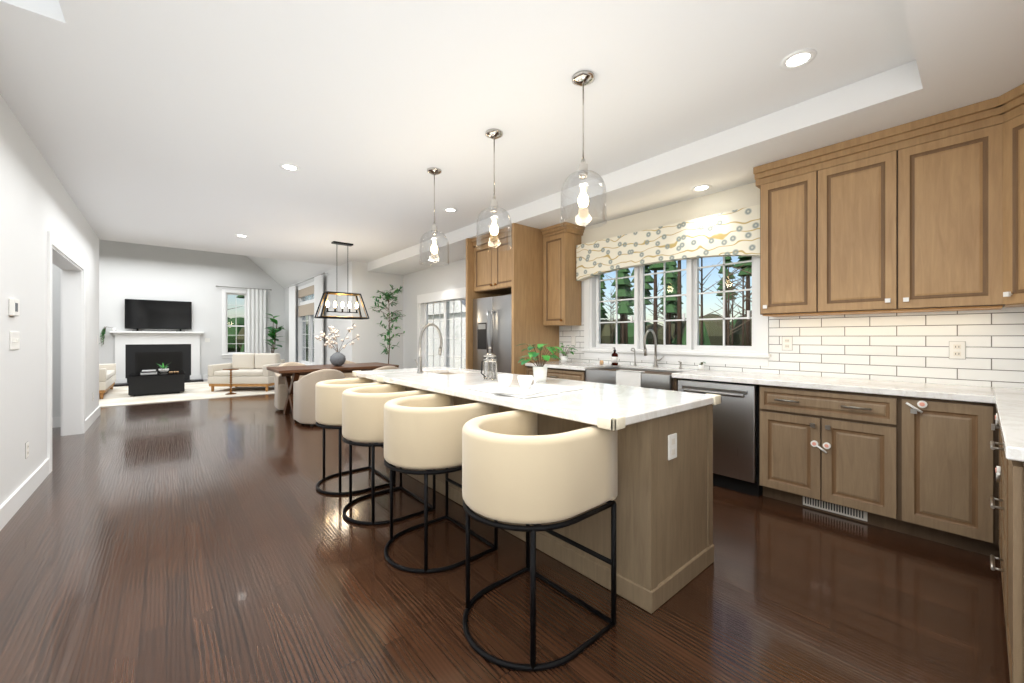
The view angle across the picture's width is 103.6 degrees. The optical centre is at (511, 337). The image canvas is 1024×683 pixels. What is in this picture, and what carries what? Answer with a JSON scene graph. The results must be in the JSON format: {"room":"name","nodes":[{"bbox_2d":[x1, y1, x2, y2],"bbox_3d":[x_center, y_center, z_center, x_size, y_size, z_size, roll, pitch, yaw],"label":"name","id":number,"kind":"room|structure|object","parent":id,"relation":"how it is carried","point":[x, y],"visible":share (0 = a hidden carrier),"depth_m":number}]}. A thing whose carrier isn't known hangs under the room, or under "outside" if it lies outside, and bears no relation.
{"room":"dining room and kitchen","nodes":[
{"label":"dining room and kitchen","id":0,"kind":"room"},
{"bbox_2d":[0,94,98,505],"bbox_3d":[-3.493,-0.225,2.669,0.170,2.950,10.000,0,0,-41],"label":"wall","id":1,"kind":"structure","parent":0,"point":[37,202],"depth_m":3.19},
{"bbox_2d":[9,298,19,315],"bbox_3d":[-3.516,-0.210,2.847,0.027,0.120,0.140,0,0,-41],"label":"thermostat","id":2,"kind":"object","parent":1,"relation":"attached to","point":[14,307],"visible":0.96,"depth_m":2.81},
{"bbox_2d":[9,331,19,349],"bbox_3d":[-3.524,0.025,2.847,0.013,0.128,0.247,0,0,-41],"label":"light switch","id":3,"kind":"object","parent":1,"relation":"attached to","point":[14,340],"depth_m":2.87},
{"bbox_2d":[25,441,28,458],"bbox_3d":[-3.783,0.880,3.145,0.008,0.122,0.078,0,0,-41],"label":"outlet","id":4,"kind":"object","parent":1,"relation":"attached to","point":[26,449],"depth_m":3.13},
{"bbox_2d":[47,231,84,472],"bbox_3d":[-5.003,0.140,4.431,0.206,2.220,2.120,0,0,-41],"label":"door frame","id":5,"kind":"structure","parent":1,"relation":"attached to","point":[66,260],"depth_m":5.12},
{"bbox_2d":[0,374,207,530],"bbox_3d":[-4.843,1.180,5.266,8.700,0.140,15.700,0,0,-41],"label":"baseboard","id":6,"kind":"structure","parent":1,"relation":"attached to","point":[13,503],"depth_m":3.11},
{"bbox_2d":[52,263,60,427],"bbox_3d":[-6.850,-0.225,5.234,1.590,2.950,0.196,0,0,-41],"label":"wall","id":7,"kind":"structure","parent":0,"point":[56,346],"depth_m":5.57},
{"bbox_2d":[99,240,283,378],"bbox_3d":[-10.515,-1.400,10.862,7.730,5.300,0.180,0,0,-41],"label":"wall","id":8,"kind":"structure","parent":0,"point":[145,272],"depth_m":11.63},
{"bbox_2d":[221,289,245,357],"bbox_3d":[-8.559,-0.407,12.506,0.770,2.095,0.230,0,0,-41],"label":"window","id":9,"kind":"structure","parent":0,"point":[225,326],"depth_m":12.34},
{"bbox_2d":[216,286,270,352],"bbox_3d":[-8.300,-0.162,12.511,1.460,2.764,0.078,0,0,-41],"label":"curtain","id":10,"kind":"object","parent":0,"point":[255,320],"visible":0.88,"depth_m":12.70},
{"bbox_2d":[284,261,360,364],"bbox_3d":[-5.429,-0.350,11.006,0.180,3.200,6.580,0,0,-41],"label":"wall","id":11,"kind":"structure","parent":0,"point":[345,277],"depth_m":8.98},
{"bbox_2d":[297,282,313,364],"bbox_3d":[-5.520,-0.300,11.073,0.230,2.320,2.420,0,0,-41],"label":"dining window","id":12,"kind":"structure","parent":11,"relation":"in","point":[305,308],"depth_m":11.46},
{"bbox_2d":[288,272,325,364],"bbox_3d":[-5.639,-0.162,11.004,0.137,2.764,3.710,0,0,-41],"label":"curtain","id":13,"kind":"object","parent":11,"relation":"attached to","point":[318,322],"visible":0.81,"depth_m":10.12},
{"bbox_2d":[361,262,402,368],"bbox_3d":[-2.910,-0.225,8.951,0.970,2.950,0.180,0,0,-41],"label":"wall","id":14,"kind":"structure","parent":0,"point":[372,348],"depth_m":8.84},
{"bbox_2d":[0,0,915,287],"bbox_3d":[-4.843,-2.721,5.266,9.060,2.242,16.060,0,0,-41],"label":"ceiling","id":15,"kind":"structure","parent":0,"point":[188,124],"depth_m":2.69},
{"bbox_2d":[279,163,299,170],"bbox_3d":[-2.091,-1.597,3.792,0.174,0.006,0.174,0,0,4],"label":"recessed light","id":16,"kind":"object","parent":15,"relation":"in","point":[286,166],"depth_m":3.79},
{"bbox_2d":[314,291,368,319],"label":"dining chandelier","id":17,"kind":"object","parent":15,"relation":"hanging from","point":[326,304],"depth_m":6.82},
{"bbox_2d":[331,241,352,245],"label":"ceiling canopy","id":18,"kind":"object","parent":15,"relation":"hanging from","point":[334,242],"depth_m":6.82},
{"bbox_2d":[419,167,448,265],"bbox_3d":[-0.745,-1.150,3.866,0.282,0.900,0.282,0,0,-41],"label":"pendant light","id":19,"kind":"object","parent":15,"relation":"hanging from","point":[434,171],"visible":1,"depth_m":3.85},
{"bbox_2d":[476,129,511,249],"bbox_3d":[-0.140,-1.150,3.160,0.282,0.900,0.282,0,0,-41],"label":"pendant light","id":20,"kind":"object","parent":15,"relation":"hanging from","point":[494,134],"visible":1,"depth_m":3.14},
{"bbox_2d":[560,70,606,228],"bbox_3d":[0.439,-1.150,2.484,0.282,0.900,0.282,0,0,-41],"label":"pendant light","id":21,"kind":"object","parent":15,"relation":"hanging from","point":[582,78],"visible":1,"depth_m":2.47},
{"bbox_2d":[780,48,816,69],"bbox_3d":[1.647,-1.597,2.320,0.174,0.006,0.174,0,0,40],"label":"recessed light","id":22,"kind":"object","parent":15,"relation":"in","point":[798,59],"depth_m":2.31},
{"bbox_2d":[0,379,1009,682],"bbox_3d":[-4.843,1.310,5.266,9.060,0.120,16.060,0,0,-41],"label":"floor","id":23,"kind":"structure","parent":0,"point":[204,541],"depth_m":2.00},
{"bbox_2d":[110,331,203,385],"bbox_3d":[-9.711,0.545,11.099,1.960,1.410,0.500,0,0,-41],"label":"fireplace","id":24,"kind":"object","parent":23,"relation":"on","point":[137,351],"visible":0.92,"depth_m":11.20},
{"bbox_2d":[99,327,115,344],"bbox_3d":[-10.557,-0.013,10.524,0.314,0.521,0.185,0,0,-41],"label":"plant","id":25,"kind":"object","parent":24,"relation":"on","point":[104,331],"visible":1,"depth_m":10.47},
{"bbox_2d":[125,299,191,330],"bbox_3d":[-9.797,-0.591,11.200,1.400,0.858,0.140,0,0,-41],"label":"television","id":26,"kind":"object","parent":24,"relation":"on","point":[150,314],"visible":1,"depth_m":11.16},
{"bbox_2d":[99,382,274,406],"bbox_3d":[-7.997,1.244,9.115,4.320,0.012,3.850,0,0,-41],"label":"living room rug","id":27,"kind":"object","parent":23,"relation":"on","point":[117,396],"visible":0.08,"depth_m":8.69},
{"bbox_2d":[99,363,115,398],"bbox_3d":[-9.150,0.814,8.555,0.920,0.848,2.100,0,0,-41],"label":"sofa","id":28,"kind":"object","parent":27,"relation":"on","point":[107,376],"visible":0.21,"depth_m":8.38},
{"bbox_2d":[128,371,184,395],"bbox_3d":[-7.858,1.016,8.938,0.920,0.443,0.920,0,0,-41],"label":"coffee table","id":29,"kind":"object","parent":27,"relation":"on","point":[158,383],"visible":1,"depth_m":8.60},
{"bbox_2d":[141,363,178,373],"bbox_3d":[-7.799,0.677,8.936,0.628,0.233,0.494,0,0,-41],"label":"decor","id":30,"kind":"object","parent":29,"relation":"on","point":[164,369],"visible":1,"depth_m":8.95},
{"bbox_2d":[222,368,238,394],"bbox_3d":[-6.106,0.965,8.753,0.300,0.545,0.300,0,0,-41],"label":"side table","id":31,"kind":"object","parent":27,"relation":"on","point":[230,384],"visible":1,"depth_m":8.73},
{"bbox_2d":[208,353,284,391],"bbox_3d":[-6.200,0.814,9.569,1.380,0.848,0.920,0,0,0],"label":"loveseat","id":32,"kind":"object","parent":27,"relation":"on","point":[252,371],"visible":0.77,"depth_m":9.16},
{"bbox_2d":[265,314,286,352],"bbox_3d":[-7.294,0.261,12.468,0.701,1.978,0.851,0,0,-41],"label":"fiddle-leaf fig plant","id":33,"kind":"object","parent":23,"relation":"on","point":[272,334],"visible":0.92,"depth_m":12.48},
{"bbox_2d":[275,362,304,409],"bbox_3d":[-3.832,0.850,7.114,0.620,0.800,0.630,0,0,-41],"label":"dining chair","id":34,"kind":"object","parent":23,"relation":"on","point":[281,393],"visible":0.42,"depth_m":6.74},
{"bbox_2d":[293,369,344,426],"bbox_3d":[-2.784,0.850,5.891,0.620,0.800,0.630,0,0,-41],"label":"dining chair","id":35,"kind":"object","parent":23,"relation":"on","point":[304,400],"visible":0.48,"depth_m":5.60},
{"bbox_2d":[267,362,398,419],"bbox_3d":[-2.975,0.883,6.775,1.840,0.797,0.960,0,0,-41],"label":"dining table","id":36,"kind":"object","parent":23,"relation":"on","point":[288,372],"visible":0.69,"depth_m":6.43},
{"bbox_2d":[315,324,358,365],"bbox_3d":[-2.977,0.120,6.830,0.663,0.727,0.657,0,0,-41],"label":"vase","id":37,"kind":"object","parent":36,"relation":"on","point":[337,358],"visible":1,"depth_m":6.69},
{"bbox_2d":[343,360,357,378],"bbox_3d":[-3.149,0.850,7.699,0.620,0.800,0.630,0,0,-41],"label":"dining chair","id":38,"kind":"object","parent":23,"relation":"on","point":[347,375],"visible":0.06,"depth_m":7.90},
{"bbox_2d":[315,377,395,494],"bbox_3d":[-1.378,0.814,3.455,0.555,0.872,0.570,0,0,-41],"label":"bar stool","id":39,"kind":"object","parent":23,"relation":"on","point":[328,402],"visible":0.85,"depth_m":3.21},
{"bbox_2d":[356,366,398,382],"bbox_3d":[-2.101,0.850,6.477,0.620,0.800,0.630,0,0,-41],"label":"dining chair","id":40,"kind":"object","parent":23,"relation":"on","point":[386,368],"visible":0.06,"depth_m":6.22},
{"bbox_2d":[369,284,405,363],"bbox_3d":[-2.542,0.085,8.285,0.802,2.331,0.829,0,0,-41],"label":"olive","id":41,"kind":"object","parent":23,"relation":"on","point":[391,294],"visible":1,"depth_m":8.24},
{"bbox_2d":[342,384,435,524],"bbox_3d":[-0.942,0.814,2.946,0.555,0.872,0.570,0,0,-41],"label":"bar stool","id":42,"kind":"object","parent":23,"relation":"on","point":[362,413],"visible":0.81,"depth_m":2.70},
{"bbox_2d":[384,393,498,572],"bbox_3d":[-0.473,0.814,2.400,0.555,0.872,0.570,0,0,-41],"label":"bar stool","id":43,"kind":"object","parent":23,"relation":"on","point":[422,432],"visible":0.92,"depth_m":2.16},
{"bbox_2d":[466,223,558,374],"bbox_3d":[-0.009,-0.084,5.669,0.824,2.668,1.059,0,0,-41],"label":"cabinet","id":44,"kind":"object","parent":23,"relation":"on","point":[515,271],"visible":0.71,"depth_m":5.28},
{"bbox_2d":[473,294,510,373],"bbox_3d":[-0.011,0.340,5.667,0.781,1.780,0.920,0,0,-41],"label":"refrigerator","id":45,"kind":"object","parent":44,"relation":"in","point":[492,322],"visible":0.25,"depth_m":5.41},
{"bbox_2d":[462,410,617,670],"bbox_3d":[0.060,0.814,1.777,0.555,0.872,0.570,0,0,-41],"label":"bar stool","id":46,"kind":"object","parent":23,"relation":"on","point":[517,468],"visible":1,"depth_m":1.56},
{"bbox_2d":[525,365,580,380],"bbox_3d":[0.717,0.807,4.956,0.649,0.884,0.952,0,0,-41],"label":"base cabinet","id":47,"kind":"object","parent":23,"relation":"on","point":[569,374],"depth_m":4.68},
{"bbox_2d":[387,382,719,613],"bbox_3d":[-0.061,0.807,3.128,0.662,0.884,2.894,0,0,-41],"label":"kitchen island","id":48,"kind":"object","parent":23,"relation":"on","point":[664,528],"depth_m":1.99},
{"bbox_2d":[352,366,719,429],"bbox_3d":[-0.175,0.345,3.030,0.992,0.040,2.930,0,0,-41],"label":"island countertop","id":49,"kind":"structure","parent":48,"relation":"on","point":[610,406],"depth_m":2.17},
{"bbox_2d":[414,323,442,372],"bbox_3d":[-0.775,0.098,3.719,0.260,0.451,0.132,0,0,-41],"label":"island faucet","id":50,"kind":"object","parent":49,"relation":"on","point":[419,365],"visible":1,"depth_m":3.64},
{"bbox_2d":[436,370,455,373],"bbox_3d":[-0.604,0.452,3.809,0.384,0.197,0.554,0,0,-41],"label":"sink","id":51,"kind":"object","parent":49,"relation":"in","point":[437,371],"depth_m":4.06},
{"bbox_2d":[481,347,496,380],"bbox_3d":[-0.183,0.197,3.004,0.151,0.254,0.102,0,0,-41],"label":"press","id":52,"kind":"object","parent":49,"relation":"on","point":[491,361],"visible":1,"depth_m":2.99},
{"bbox_2d":[463,383,559,398],"bbox_3d":[-0.019,0.316,2.420,0.280,0.015,0.580,0,0,-41],"label":"marble board","id":53,"kind":"object","parent":49,"relation":"on","point":[488,387],"visible":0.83,"depth_m":2.37},
{"bbox_2d":[498,374,512,386],"bbox_3d":[-0.049,0.271,2.500,0.116,0.075,0.096,0,0,-41],"label":"coffee cup","id":54,"kind":"object","parent":53,"relation":"on","point":[505,380],"visible":1,"depth_m":2.47},
{"bbox_2d":[489,387,545,394],"bbox_3d":[0.033,0.303,2.267,0.260,0.008,0.200,0,0,31],"label":"linen napkin","id":55,"kind":"object","parent":53,"relation":"on","point":[518,391],"visible":1,"depth_m":2.23},
{"bbox_2d":[517,375,535,388],"bbox_3d":[0.087,0.271,2.419,0.096,0.075,0.116,0,0,-41],"label":"coffee cup","id":56,"kind":"object","parent":53,"relation":"on","point":[524,381],"visible":0.96,"depth_m":2.39},
{"bbox_2d":[517,344,566,381],"bbox_3d":[0.195,0.186,2.932,0.452,0.275,0.351,0,0,-41],"label":"potted plant","id":57,"kind":"object","parent":49,"relation":"on","point":[540,372],"visible":1,"depth_m":2.90},
{"bbox_2d":[531,384,582,391],"bbox_3d":[0.261,0.318,2.515,0.230,0.012,0.280,0,0,-41],"label":"marble board","id":58,"kind":"object","parent":49,"relation":"on","point":[560,388],"visible":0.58,"depth_m":2.49},
{"bbox_2d":[581,369,676,390],"bbox_3d":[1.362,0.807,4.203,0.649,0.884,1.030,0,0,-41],"label":"sink","id":59,"kind":"object","parent":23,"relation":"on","point":[652,378],"depth_m":4.09},
{"bbox_2d":[616,370,644,386],"bbox_3d":[1.167,0.442,3.977,0.082,0.217,0.280,0,0,-41],"label":"dish towel","id":60,"kind":"object","parent":59,"relation":"hanging from","point":[628,378],"visible":0.79,"depth_m":3.94},
{"bbox_2d":[677,377,756,496],"bbox_3d":[1.919,0.807,3.565,0.634,0.884,0.645,0,0,-41],"label":"dishwasher","id":61,"kind":"object","parent":23,"relation":"on","point":[734,419],"depth_m":3.25},
{"bbox_2d":[757,385,896,530],"bbox_3d":[2.396,0.807,3.016,0.624,0.884,0.788,0,0,-41],"label":"base cabinet","id":62,"kind":"object","parent":23,"relation":"on","point":[822,450],"depth_m":2.78},
{"bbox_2d":[525,361,992,404],"bbox_3d":[1.647,0.345,3.866,0.643,0.040,3.817,0,0,-41],"label":"countertop","id":63,"kind":"structure","parent":62,"relation":"on","point":[983,395],"depth_m":2.88},
{"bbox_2d":[556,343,577,362],"bbox_3d":[0.676,0.200,5.092,0.206,0.247,0.285,0,0,-41],"label":"pothos","id":64,"kind":"object","parent":63,"relation":"on","point":[564,358],"visible":0.94,"depth_m":5.08},
{"bbox_2d":[611,347,617,365],"bbox_3d":[1.178,0.221,4.618,0.073,0.205,0.073,0,0,-41],"label":"soap bottle","id":65,"kind":"object","parent":63,"relation":"on","point":[614,359],"visible":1,"depth_m":4.59},
{"bbox_2d":[631,348,635,365],"bbox_3d":[1.370,0.221,4.546,0.095,0.206,0.032,0,0,-41],"label":"filter faucet","id":66,"kind":"object","parent":63,"relation":"on","point":[634,356],"visible":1,"depth_m":4.56},
{"bbox_2d":[643,329,664,366],"bbox_3d":[1.503,0.118,4.267,0.260,0.412,0.132,0,0,-41],"label":"faucet","id":67,"kind":"object","parent":63,"relation":"on","point":[655,349],"visible":1,"depth_m":4.33},
{"bbox_2d":[698,362,705,369],"bbox_3d":[1.877,0.282,3.969,0.076,0.083,0.076,0,0,-41],"label":"succulent","id":68,"kind":"object","parent":63,"relation":"on","point":[701,366],"visible":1,"depth_m":3.95},
{"bbox_2d":[897,397,992,564],"bbox_3d":[2.781,0.807,2.566,0.624,0.884,0.397,0,0,-41],"label":"base cabinet","id":69,"kind":"object","parent":23,"relation":"on","point":[941,463],"depth_m":2.37},
{"bbox_2d":[993,387,1023,456],"bbox_3d":[2.512,0.345,1.670,2.188,0.040,0.642,0,0,-41],"label":"countertop","id":70,"kind":"structure","parent":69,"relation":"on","point":[1009,403],"depth_m":1.67},
{"bbox_2d":[993,409,996,570],"bbox_3d":[2.724,0.807,1.839,0.370,0.884,0.634,0,0,-41],"label":"base cabinet","id":71,"kind":"object","parent":23,"relation":"on","point":[994,410],"depth_m":2.23},
{"bbox_2d":[997,433,1000,570],"bbox_3d":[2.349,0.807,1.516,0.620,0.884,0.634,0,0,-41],"label":"base cabinet","id":72,"kind":"object","parent":23,"relation":"on","point":[998,434],"depth_m":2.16},
{"bbox_2d":[1001,453,1023,682],"bbox_3d":[1.901,0.807,1.132,0.560,0.884,0.634,0,0,-41],"label":"base cabinet","id":73,"kind":"object","parent":23,"relation":"on","point":[1012,468],"depth_m":1.20},
{"bbox_2d":[368,0,1023,274],"bbox_3d":[-1.329,-1.510,4.063,4.930,0.179,9.300,0,0,-41],"label":"ceiling","id":74,"kind":"structure","parent":0,"point":[968,52],"depth_m":2.73},
{"bbox_2d":[443,208,456,211],"bbox_3d":[-0.773,-1.597,5.066,0.174,0.006,0.174,0,0,-32],"label":"recessed light","id":75,"kind":"object","parent":74,"relation":"in","point":[445,209],"depth_m":5.06},
{"bbox_2d":[692,184,711,191],"bbox_3d":[1.802,-1.416,3.829,0.174,0.006,0.174,0,0,40],"label":"recessed light","id":76,"kind":"object","parent":74,"relation":"in","point":[703,187],"depth_m":3.82},
{"bbox_2d":[403,182,1023,388],"bbox_3d":[0.607,-0.225,5.723,0.190,2.950,9.660,0,0,-41],"label":"wall","id":77,"kind":"structure","parent":0,"point":[909,347],"depth_m":3.19},
{"bbox_2d":[417,287,465,368],"bbox_3d":[-1.312,0.175,7.931,0.230,2.150,2.030,0,0,-41],"label":"sliding door","id":78,"kind":"structure","parent":77,"relation":"in","point":[445,297],"depth_m":7.98},
{"bbox_2d":[543,227,583,325],"bbox_3d":[0.654,-0.750,5.274,0.318,1.200,0.387,0,0,-41],"label":"upper cabinet","id":79,"kind":"object","parent":77,"relation":"attached to","point":[561,290],"depth_m":5.14},
{"bbox_2d":[571,336,575,345],"bbox_3d":[0.811,0.050,5.331,0.010,0.122,0.078,0,0,-41],"label":"outlet","id":80,"kind":"object","parent":77,"relation":"attached to","point":[573,338],"depth_m":5.33},
{"bbox_2d":[576,204,759,280],"bbox_3d":[1.542,-0.945,4.378,0.100,0.450,2.100,0,0,-41],"label":"valance","id":81,"kind":"object","parent":77,"relation":"attached to","point":[732,233],"visible":0.98,"depth_m":4.12},
{"bbox_2d":[582,256,770,365],"bbox_3d":[1.672,-0.438,4.449,0.230,1.395,2.130,0,0,-41],"label":"kitchen window","id":82,"kind":"structure","parent":77,"relation":"in","point":[692,350],"depth_m":4.25},
{"bbox_2d":[756,163,815,316],"bbox_3d":[2.321,-0.758,3.329,0.318,1.135,0.395,0,0,-41],"label":"upper cabinet","id":83,"kind":"object","parent":77,"relation":"attached to","point":[787,198],"depth_m":3.22},
{"bbox_2d":[782,336,792,350],"bbox_3d":[2.387,0.055,3.494,0.008,0.122,0.078,0,0,-41],"label":"outlet","id":84,"kind":"object","parent":77,"relation":"attached to","point":[787,341],"depth_m":3.49},
{"bbox_2d":[816,111,1004,314],"bbox_3d":[2.746,-0.758,2.834,0.318,1.135,0.910,0,0,-41],"label":"upper cabinet","id":85,"kind":"object","parent":77,"relation":"attached to","point":[926,214],"depth_m":2.69},
{"bbox_2d":[949,341,965,359],"bbox_3d":[3.031,0.090,2.743,0.008,0.122,0.078,0,0,-41],"label":"outlet","id":86,"kind":"object","parent":77,"relation":"attached to","point":[957,349],"depth_m":2.74},
{"bbox_2d":[996,87,1023,306],"bbox_3d":[2.910,-0.760,2.187,0.314,1.130,0.314,0,0,-41],"label":"upper cabinet","id":87,"kind":"object","parent":77,"relation":"attached to","point":[1010,117],"depth_m":2.35},
{"bbox_2d":[1004,303,1023,306],"bbox_3d":[3.130,-0.758,2.170,0.598,1.135,0.598,0,0,-41],"label":"upper cabinet","id":88,"kind":"object","parent":77,"relation":"attached to","point":[1005,304],"depth_m":2.41},
{"label":"outside","id":89,"kind":"structure","parent":0,"visible":0},
{"bbox_3d":[8.137,2.500,105.753,450.000,0.100,450.000,0,0,-41],"label":"ground","id":90,"kind":"structure","parent":89,"visible":0},
{"bbox_2d":[428,299,465,368],"bbox_3d":[-1.789,-0.955,27.442,8.600,6.790,8.600,0,0,-41],"label":"house","id":91,"kind":"structure","parent":90,"relation":"on","point":[451,330],"depth_m":23.37},
{"bbox_2d":[227,256,751,351],"bbox_3d":[-10.746,-6.437,36.937,137.384,17.775,156.483,0,0,-41],"label":"trees","id":92,"kind":"object","parent":90,"relation":"on","point":[674,285],"depth_m":48.07}
]}

